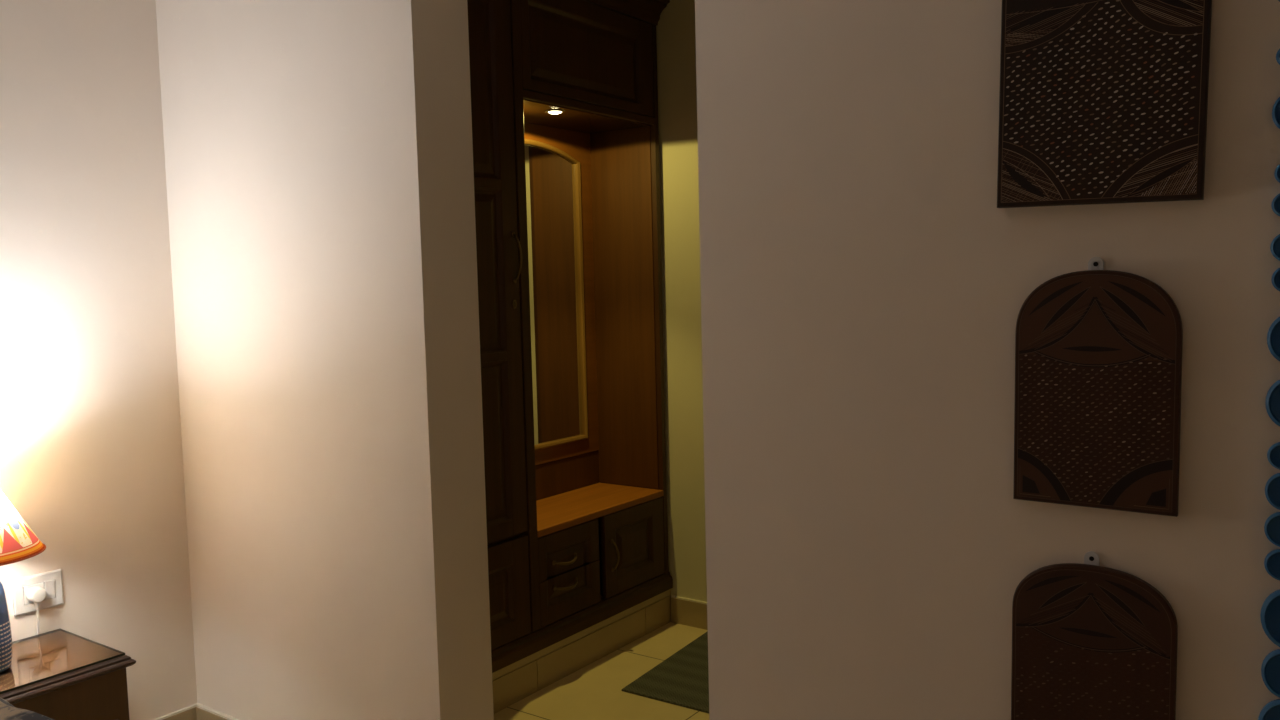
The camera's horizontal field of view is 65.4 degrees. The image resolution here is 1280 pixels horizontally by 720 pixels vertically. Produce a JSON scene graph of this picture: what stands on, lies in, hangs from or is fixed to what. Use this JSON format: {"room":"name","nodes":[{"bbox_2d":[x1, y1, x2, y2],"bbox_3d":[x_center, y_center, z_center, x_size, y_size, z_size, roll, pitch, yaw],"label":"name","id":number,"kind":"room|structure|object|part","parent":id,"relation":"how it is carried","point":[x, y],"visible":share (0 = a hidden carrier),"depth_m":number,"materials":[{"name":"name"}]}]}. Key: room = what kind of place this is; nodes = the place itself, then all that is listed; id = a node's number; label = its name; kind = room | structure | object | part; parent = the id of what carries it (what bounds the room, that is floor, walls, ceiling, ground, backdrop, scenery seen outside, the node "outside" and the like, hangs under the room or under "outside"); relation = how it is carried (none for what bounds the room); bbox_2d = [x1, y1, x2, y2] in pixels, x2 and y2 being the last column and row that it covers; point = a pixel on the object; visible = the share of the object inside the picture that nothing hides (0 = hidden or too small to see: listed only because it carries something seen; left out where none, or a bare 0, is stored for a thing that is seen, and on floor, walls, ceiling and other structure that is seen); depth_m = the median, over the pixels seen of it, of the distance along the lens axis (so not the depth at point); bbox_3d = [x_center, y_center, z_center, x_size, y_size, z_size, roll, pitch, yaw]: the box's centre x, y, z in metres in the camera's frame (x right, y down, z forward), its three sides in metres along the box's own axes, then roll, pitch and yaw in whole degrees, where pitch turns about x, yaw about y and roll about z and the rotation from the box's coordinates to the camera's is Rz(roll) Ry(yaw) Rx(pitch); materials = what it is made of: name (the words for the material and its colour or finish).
{"room":"bedroom","nodes":[
{"label":"bedroom","id":0,"kind":"room"},
{"bbox_2d":[0,0,196,719],"bbox_3d":[-2.691,-0.102,1.261,0.150,2.850,4.648,2,5,35],"label":"wall","id":1,"kind":"structure","parent":0,"point":[91,456],"depth_m":2.78,"materials":[{"name":"beige paint"}]},
{"bbox_2d":[11,569,63,615],"bbox_3d":[-1.611,0.623,2.670,0.013,0.097,0.124,2,5,35],"label":"wall socket","id":2,"kind":"object","parent":1,"relation":"attached to","point":[51,582],"visible":0.9,"depth_m":2.67,"materials":[{"name":"white plastic"}]},
{"bbox_2d":[25,586,45,634],"bbox_3d":[-1.601,0.833,2.664,0.039,0.463,0.043,2,5,35],"label":"plug","id":3,"kind":"object","parent":2,"relation":"in","point":[36,594],"visible":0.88,"depth_m":2.64,"materials":[{"name":"white plastic"}]},
{"bbox_3d":[-1.605,0.861,2.672,0.025,0.405,0.009,2,5,35],"label":"cord","id":4,"kind":"part","parent":3,"relation":"part of","materials":[{"name":"white plastic"}]},
{"bbox_2d":[154,703,198,719],"bbox_3d":[-2.600,1.268,1.303,0.012,0.107,4.316,2,5,35],"label":"baseboard","id":5,"kind":"structure","parent":1,"relation":"attached to","point":[188,713],"depth_m":3.01,"materials":[{"name":"beige tile"}]},
{"bbox_2d":[494,622,708,719],"bbox_3d":[-0.275,1.362,0.661,4.851,0.100,6.250,2,5,35],"label":"floor","id":6,"kind":"structure","parent":0,"point":[594,691],"depth_m":3.32,"materials":[{"name":"beige tile"}]},
{"bbox_2d":[0,629,135,719],"bbox_3d":[-1.551,0.981,2.426,0.383,0.460,0.501,2,5,35],"label":"nightstand","id":7,"kind":"object","parent":6,"relation":"on","point":[58,674],"visible":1,"depth_m":2.45,"materials":[{"name":"brown wood"}]},
{"bbox_2d":[0,490,45,671],"bbox_3d":[-1.588,0.531,2.394,0.284,0.442,0.284,2,5,35],"label":"table lamp","id":8,"kind":"object","parent":7,"relation":"on","point":[18,542],"visible":1,"depth_m":2.39,"materials":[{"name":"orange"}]},
{"bbox_3d":[-1.591,0.391,2.384,0.280,0.160,0.280,2,5,35],"label":"lamp shade","id":9,"kind":"part","parent":8,"relation":"part of","materials":[{"name":"fabric"}]},
{"bbox_2d":[622,631,708,712],"bbox_3d":[0.492,1.089,3.329,0.998,0.008,0.644,2,5,35],"label":"door mat","id":10,"kind":"object","parent":6,"relation":"on","point":[682,679],"visible":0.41,"depth_m":3.39,"materials":[{"name":"fabric"}]},
{"bbox_3d":[-1.559,1.003,1.059,1.921,0.620,1.625,2,5,35],"label":"bed","id":11,"kind":"object","parent":6,"relation":"on","visible":0},
{"bbox_2d":[0,697,53,719],"bbox_3d":[-1.379,0.813,0.949,1.553,0.330,1.758,2,5,35],"label":"bedspread","id":12,"kind":"object","parent":11,"relation":"on","point":[8,711],"visible":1,"depth_m":1.67,"materials":[{"name":"grey fabric"}]},
{"bbox_2d":[656,0,706,601],"bbox_3d":[1.015,-0.300,3.344,3.170,2.750,0.150,2,5,35],"label":"wall","id":13,"kind":"structure","parent":0,"point":[675,29],"depth_m":3.87,"materials":[{"name":"paint"}]},
{"bbox_2d":[671,595,707,629],"bbox_3d":[1.161,1.028,3.263,2.537,0.107,0.012,2,5,35],"label":"baseboard","id":14,"kind":"structure","parent":13,"relation":"attached to","point":[684,611],"depth_m":3.94,"materials":[{"name":"beige tile"}]},
{"bbox_2d":[155,0,1279,719],"bbox_3d":[0.574,-0.214,1.664,4.701,2.850,0.198,2,5,35],"label":"wall","id":15,"kind":"structure","parent":0,"point":[865,284],"depth_m":1.82,"materials":[{"name":"beige paint"}]},
{"bbox_2d":[196,704,238,719],"bbox_3d":[-0.916,1.119,2.739,1.066,0.107,0.012,2,5,35],"label":"baseboard","id":16,"kind":"structure","parent":15,"relation":"attached to","point":[203,712],"depth_m":3.00,"materials":[{"name":"beige tile"}]},
{"bbox_2d":[492,589,670,713],"bbox_3d":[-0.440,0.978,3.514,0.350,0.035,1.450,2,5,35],"label":"trim","id":17,"kind":"structure","parent":15,"relation":"attached to","point":[564,642],"depth_m":3.51,"materials":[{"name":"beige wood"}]},
{"bbox_2d":[467,0,672,672],"bbox_3d":[-0.443,-0.187,3.404,0.409,2.304,1.443,2,5,35],"label":"wardrobe","id":18,"kind":"object","parent":17,"relation":"on","point":[568,218],"visible":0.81,"depth_m":3.71,"materials":[{"name":"brown wood"}]},
{"bbox_3d":[-0.582,-0.836,2.949,0.017,0.568,0.442,2,5,35],"label":"panel","id":19,"kind":"part","parent":18,"relation":"part of","materials":[{"name":"brown wood"}]},
{"bbox_3d":[-0.568,-0.267,2.992,0.017,0.514,0.442,2,5,35],"label":"panel","id":20,"kind":"part","parent":18,"relation":"part of","materials":[{"name":"brown wood"}]},
{"bbox_3d":[-0.554,0.276,3.032,0.017,0.518,0.442,2,5,35],"label":"panel","id":21,"kind":"part","parent":18,"relation":"part of","materials":[{"name":"brown wood"}]},
{"bbox_3d":[-0.570,-0.306,2.986,0.019,1.790,0.588,2,5,35],"label":"door","id":22,"kind":"part","parent":18,"relation":"part of","materials":[{"name":"brown wood"}]},
{"bbox_3d":[-0.543,0.771,3.067,0.017,0.188,0.436,2,5,35],"label":"panel","id":23,"kind":"part","parent":18,"relation":"part of","materials":[{"name":"brown wood"}]},
{"bbox_3d":[-0.543,0.765,3.067,0.019,0.329,0.588,2,5,35],"label":"door","id":24,"kind":"part","parent":18,"relation":"part of","materials":[{"name":"brown wood"}]},
{"bbox_3d":[-0.392,-0.329,3.191,0.037,0.166,0.016,2,5,35],"label":"handle","id":25,"kind":"part","parent":18,"relation":"part of","materials":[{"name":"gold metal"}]},
{"bbox_3d":[-0.382,-0.161,3.260,0.026,2.137,0.040,2,5,35],"label":"post","id":26,"kind":"part","parent":18,"relation":"part of","materials":[{"name":"brown wood"}]},
{"bbox_2d":[545,109,564,113],"bbox_3d":[-0.296,-0.863,3.474,0.072,0.010,0.072,2,5,35],"label":"recessed light","id":27,"kind":"object","parent":18,"relation":"attached to","point":[555,111],"visible":1,"depth_m":3.46,"materials":[{"name":"silver metal"}]},
{"bbox_2d":[524,123,598,464],"bbox_3d":[-0.408,-0.241,3.757,0.016,1.284,0.748,2,5,35],"label":"mirror","id":28,"kind":"object","parent":18,"relation":"attached to","point":[561,162],"depth_m":3.91,"materials":[{"name":"brown mirror"}]},
{"bbox_3d":[-0.250,0.693,3.445,0.033,0.023,0.131,2,5,35],"label":"handle","id":29,"kind":"part","parent":18,"relation":"part of","materials":[{"name":"gold metal"}]},
{"bbox_3d":[-0.248,0.781,3.451,0.033,0.023,0.131,2,5,35],"label":"handle","id":30,"kind":"part","parent":18,"relation":"part of","materials":[{"name":"gold metal"}]},
{"bbox_3d":[-0.413,-0.174,3.755,0.013,1.418,0.767,2,5,35],"label":"panel","id":31,"kind":"part","parent":18,"relation":"part of","materials":[{"name":"brown wood"}]},
{"bbox_3d":[-0.252,0.659,3.474,0.019,0.148,0.329,2,5,35],"label":"drawer","id":32,"kind":"part","parent":18,"relation":"part of","materials":[{"name":"brown wood"}]},
{"bbox_3d":[-0.254,0.688,3.471,0.017,0.092,0.240,2,5,35],"label":"panel","id":33,"kind":"part","parent":18,"relation":"part of","materials":[{"name":"brown wood"}]},
{"bbox_3d":[-0.252,0.783,3.478,0.017,0.093,0.240,2,5,35],"label":"panel","id":34,"kind":"part","parent":18,"relation":"part of","materials":[{"name":"brown wood"}]},
{"bbox_3d":[-0.248,0.813,3.485,0.019,0.154,0.329,2,5,35],"label":"drawer","id":35,"kind":"part","parent":18,"relation":"part of","materials":[{"name":"brown wood"}]},
{"bbox_3d":[-0.430,0.929,3.497,0.353,0.063,1.441,2,5,35],"label":"molding","id":36,"kind":"part","parent":18,"relation":"part of","materials":[{"name":"brown wood"}]},
{"bbox_3d":[-0.186,-1.067,3.497,0.017,0.255,0.625,2,5,35],"label":"panel","id":37,"kind":"part","parent":18,"relation":"part of","materials":[{"name":"brown wood"}]},
{"bbox_3d":[-0.174,-1.079,3.514,0.019,0.347,0.746,2,5,35],"label":"door","id":38,"kind":"part","parent":18,"relation":"part of","materials":[{"name":"brown wood"}]},
{"bbox_3d":[-0.169,-0.891,3.529,0.020,0.026,0.752,2,5,35],"label":"fascia rail","id":39,"kind":"part","parent":18,"relation":"part of","materials":[{"name":"brown wood"}]},
{"bbox_3d":[-0.090,0.720,3.660,0.035,0.123,0.016,2,5,35],"label":"handle","id":40,"kind":"part","parent":18,"relation":"part of","materials":[{"name":"gold metal"}]},
{"bbox_3d":[-0.470,-1.285,3.321,0.409,0.101,1.443,2,5,35],"label":"cornice","id":41,"kind":"part","parent":18,"relation":"part of","materials":[{"name":"brown wood"}]},
{"bbox_3d":[-0.062,-0.222,3.990,0.349,2.140,0.028,2,5,35],"label":"panel","id":42,"kind":"part","parent":18,"relation":"part of","materials":[{"name":"brown wood"}]},
{"bbox_3d":[-0.024,0.708,3.796,0.019,0.306,0.382,2,5,35],"label":"door","id":43,"kind":"part","parent":18,"relation":"part of","materials":[{"name":"brown wood"}]},
{"bbox_3d":[-0.026,0.706,3.792,0.017,0.186,0.240,2,5,35],"label":"panel","id":44,"kind":"part","parent":18,"relation":"part of","materials":[{"name":"brown wood"}]},
{"bbox_2d":[1011,551,1177,719],"bbox_3d":[0.691,0.481,1.529,0.238,0.379,0.020,2,6,35],"label":"carved plaque","id":45,"kind":"object","parent":15,"relation":"attached to","point":[1091,641],"visible":1,"depth_m":1.52,"materials":[{"name":"brown wood"}]},
{"bbox_2d":[1013,257,1182,516],"bbox_3d":[0.682,0.035,1.494,0.234,0.380,0.020,2,6,35],"label":"carved plaque","id":46,"kind":"object","parent":15,"relation":"attached to","point":[1098,351],"visible":1,"depth_m":1.48,"materials":[{"name":"brown wood"}]},
{"bbox_2d":[997,0,1211,207],"bbox_3d":[0.670,-0.454,1.455,0.297,0.461,0.024,3,6,35],"label":"carved plaque","id":47,"kind":"object","parent":15,"relation":"attached to","point":[1101,101],"visible":1,"depth_m":1.45,"materials":[{"name":"black wood"}]}
]}

